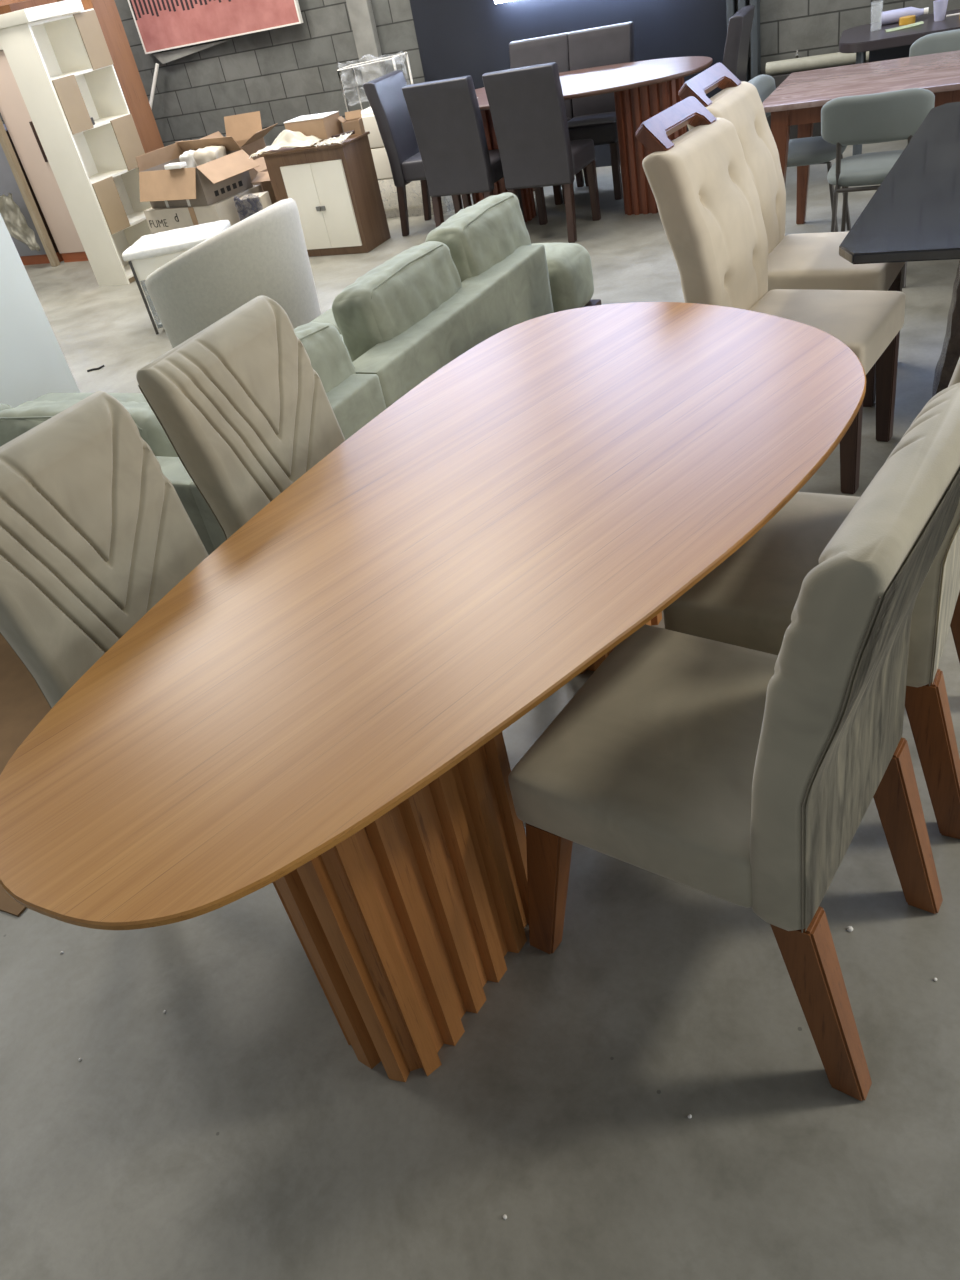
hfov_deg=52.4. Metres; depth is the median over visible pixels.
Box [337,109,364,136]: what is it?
carton
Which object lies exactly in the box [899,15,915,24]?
tape roll
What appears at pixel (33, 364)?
tall cabinet
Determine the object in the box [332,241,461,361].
cushion
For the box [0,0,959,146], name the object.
wall
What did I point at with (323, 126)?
carton
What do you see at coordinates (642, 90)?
dining table
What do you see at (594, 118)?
leather chair
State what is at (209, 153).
paper wad
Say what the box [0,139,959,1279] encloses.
floor
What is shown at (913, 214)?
glass table
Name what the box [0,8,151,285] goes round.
bookcase
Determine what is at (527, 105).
leather chair
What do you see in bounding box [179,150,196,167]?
plastic wad
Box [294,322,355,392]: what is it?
cushion
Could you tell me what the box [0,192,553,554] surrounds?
sofa
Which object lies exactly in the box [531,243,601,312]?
ottoman
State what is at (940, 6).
plastic cup
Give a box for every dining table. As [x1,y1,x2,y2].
[0,302,865,1081]
[472,56,712,222]
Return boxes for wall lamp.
[494,0,512,3]
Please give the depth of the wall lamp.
7.22 m
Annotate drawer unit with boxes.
[361,107,462,217]
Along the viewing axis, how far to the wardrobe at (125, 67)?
7.21 m
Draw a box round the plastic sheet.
[313,131,352,145]
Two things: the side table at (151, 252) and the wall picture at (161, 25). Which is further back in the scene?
the wall picture at (161, 25)
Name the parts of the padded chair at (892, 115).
leg, leg, seat, backrest, leg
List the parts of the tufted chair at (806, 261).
backrest, seat, leg, leg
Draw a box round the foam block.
[164,162,186,169]
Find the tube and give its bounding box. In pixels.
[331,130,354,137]
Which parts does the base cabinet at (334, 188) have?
door, door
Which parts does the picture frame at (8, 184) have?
door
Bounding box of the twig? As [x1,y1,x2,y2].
[87,365,104,371]
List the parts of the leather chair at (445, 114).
leg, backrest, leg, leg, seat, leg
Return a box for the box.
[0,0,83,28]
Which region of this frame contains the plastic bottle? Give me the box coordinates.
[880,7,928,24]
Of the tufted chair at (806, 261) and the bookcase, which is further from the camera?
the bookcase
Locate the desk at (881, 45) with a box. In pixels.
[839,9,959,155]
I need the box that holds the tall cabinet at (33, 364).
[0,213,79,407]
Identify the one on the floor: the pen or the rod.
the rod
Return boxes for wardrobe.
[0,0,88,261]
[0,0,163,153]
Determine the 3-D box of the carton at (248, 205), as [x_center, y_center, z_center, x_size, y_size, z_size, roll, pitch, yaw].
[-1.574,-2.957,7.003,0.203,0.504,0.174,-2,37,15]
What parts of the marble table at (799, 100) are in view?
leg, leg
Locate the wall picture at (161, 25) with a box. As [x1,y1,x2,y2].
[127,0,302,53]
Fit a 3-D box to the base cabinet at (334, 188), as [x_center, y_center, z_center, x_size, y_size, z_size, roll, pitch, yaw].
[-1.086,-3.151,6.943,0.695,0.706,0.381,7,40,26]
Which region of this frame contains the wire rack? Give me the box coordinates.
[337,52,413,111]
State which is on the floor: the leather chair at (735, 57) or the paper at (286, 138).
the leather chair at (735, 57)
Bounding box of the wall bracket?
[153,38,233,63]
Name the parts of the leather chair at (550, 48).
backrest, leg, leg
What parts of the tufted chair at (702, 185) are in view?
backrest, seat, leg, leg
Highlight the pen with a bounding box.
[946,13,959,16]
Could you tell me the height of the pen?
0.011 m
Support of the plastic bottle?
on the desk at (881, 45)
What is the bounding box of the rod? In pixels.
[149,63,158,109]
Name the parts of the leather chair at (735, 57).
backrest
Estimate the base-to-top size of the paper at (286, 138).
0.139 m
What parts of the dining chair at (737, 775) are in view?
leg, seat, leg, backrest, panel, leg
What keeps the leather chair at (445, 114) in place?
on the floor
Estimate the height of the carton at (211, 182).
0.354 m
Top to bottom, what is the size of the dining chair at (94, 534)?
1.061 m
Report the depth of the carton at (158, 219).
7.02 m
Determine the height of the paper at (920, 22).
0.020 m
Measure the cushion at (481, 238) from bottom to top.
0.438 m
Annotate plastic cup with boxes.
[933,0,947,20]
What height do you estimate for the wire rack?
1.063 m
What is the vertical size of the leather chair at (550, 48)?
0.995 m
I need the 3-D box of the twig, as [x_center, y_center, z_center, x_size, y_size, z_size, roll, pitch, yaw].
[-2.292,-1.619,5.816,0.107,0.019,0.024,-16,36,-4]
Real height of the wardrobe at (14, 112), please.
2.500 m
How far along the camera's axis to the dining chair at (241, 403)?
2.25 m
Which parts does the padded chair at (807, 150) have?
backrest, seat, leg, leg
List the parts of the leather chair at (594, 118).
leg, leg, seat, backrest, leg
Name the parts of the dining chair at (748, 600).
seat, leg, backrest, panel, leg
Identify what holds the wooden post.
on the floor
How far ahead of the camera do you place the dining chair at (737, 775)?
1.53 m
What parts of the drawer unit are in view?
drawer, drawer, drawer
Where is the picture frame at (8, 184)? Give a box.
[0,124,63,264]
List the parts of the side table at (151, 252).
frame post, pane, panel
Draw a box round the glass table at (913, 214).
[839,102,959,396]
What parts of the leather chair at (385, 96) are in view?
backrest, leg, seat, leg, leg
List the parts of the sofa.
frame, corner frame, frame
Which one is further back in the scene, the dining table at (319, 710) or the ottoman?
the ottoman
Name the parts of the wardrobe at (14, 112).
crown, handle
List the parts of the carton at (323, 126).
white lid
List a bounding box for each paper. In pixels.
[249,130,321,158]
[885,21,923,31]
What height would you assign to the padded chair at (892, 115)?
0.817 m
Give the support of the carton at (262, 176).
on the floor
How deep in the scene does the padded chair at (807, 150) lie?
4.95 m
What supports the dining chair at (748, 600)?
on the floor
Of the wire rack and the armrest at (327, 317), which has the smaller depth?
the armrest at (327, 317)
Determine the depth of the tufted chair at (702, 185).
3.04 m
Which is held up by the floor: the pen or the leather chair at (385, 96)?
the leather chair at (385, 96)
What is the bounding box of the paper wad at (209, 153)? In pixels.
[193,146,225,165]
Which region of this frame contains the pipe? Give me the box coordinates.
[765,51,868,75]
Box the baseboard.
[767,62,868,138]
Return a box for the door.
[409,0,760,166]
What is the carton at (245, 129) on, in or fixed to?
on the floor
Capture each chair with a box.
[0,391,208,708]
[0,633,50,916]
[136,295,344,539]
[145,198,320,347]
[363,70,462,235]
[402,75,524,227]
[482,62,600,242]
[508,383,959,1100]
[509,32,584,204]
[561,22,633,203]
[635,96,905,493]
[663,357,959,838]
[678,62,904,406]
[687,5,754,131]
[748,75,850,231]
[821,88,934,287]
[909,29,959,56]
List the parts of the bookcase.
shelf, panel, shelf, panel, panel, shelf, panel, panel, shelf, panel, shelf, shelf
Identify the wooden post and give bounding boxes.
[0,118,59,266]
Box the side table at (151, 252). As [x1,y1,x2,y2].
[122,220,230,333]
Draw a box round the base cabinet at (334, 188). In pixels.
[260,131,390,256]
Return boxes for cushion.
[0,400,177,456]
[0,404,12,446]
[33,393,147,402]
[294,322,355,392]
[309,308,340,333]
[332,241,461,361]
[425,192,530,281]
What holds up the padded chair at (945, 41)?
on the floor
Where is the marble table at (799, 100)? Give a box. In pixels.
[762,50,959,223]
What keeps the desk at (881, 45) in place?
on the floor
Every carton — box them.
[136,136,258,207]
[144,185,262,233]
[201,111,277,191]
[234,191,271,220]
[251,157,275,203]
[284,111,343,143]
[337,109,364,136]
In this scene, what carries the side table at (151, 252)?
on the floor
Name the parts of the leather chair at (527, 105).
leg, backrest, leg, leg, seat, leg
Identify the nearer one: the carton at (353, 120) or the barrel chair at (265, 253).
the barrel chair at (265, 253)
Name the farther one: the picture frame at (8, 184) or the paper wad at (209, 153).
the picture frame at (8, 184)
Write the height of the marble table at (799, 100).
0.762 m
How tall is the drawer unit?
0.740 m
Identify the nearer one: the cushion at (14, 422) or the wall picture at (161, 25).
the cushion at (14, 422)
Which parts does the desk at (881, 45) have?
leg, leg, modesty panel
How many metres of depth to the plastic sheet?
6.50 m
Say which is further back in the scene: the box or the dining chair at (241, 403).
the box

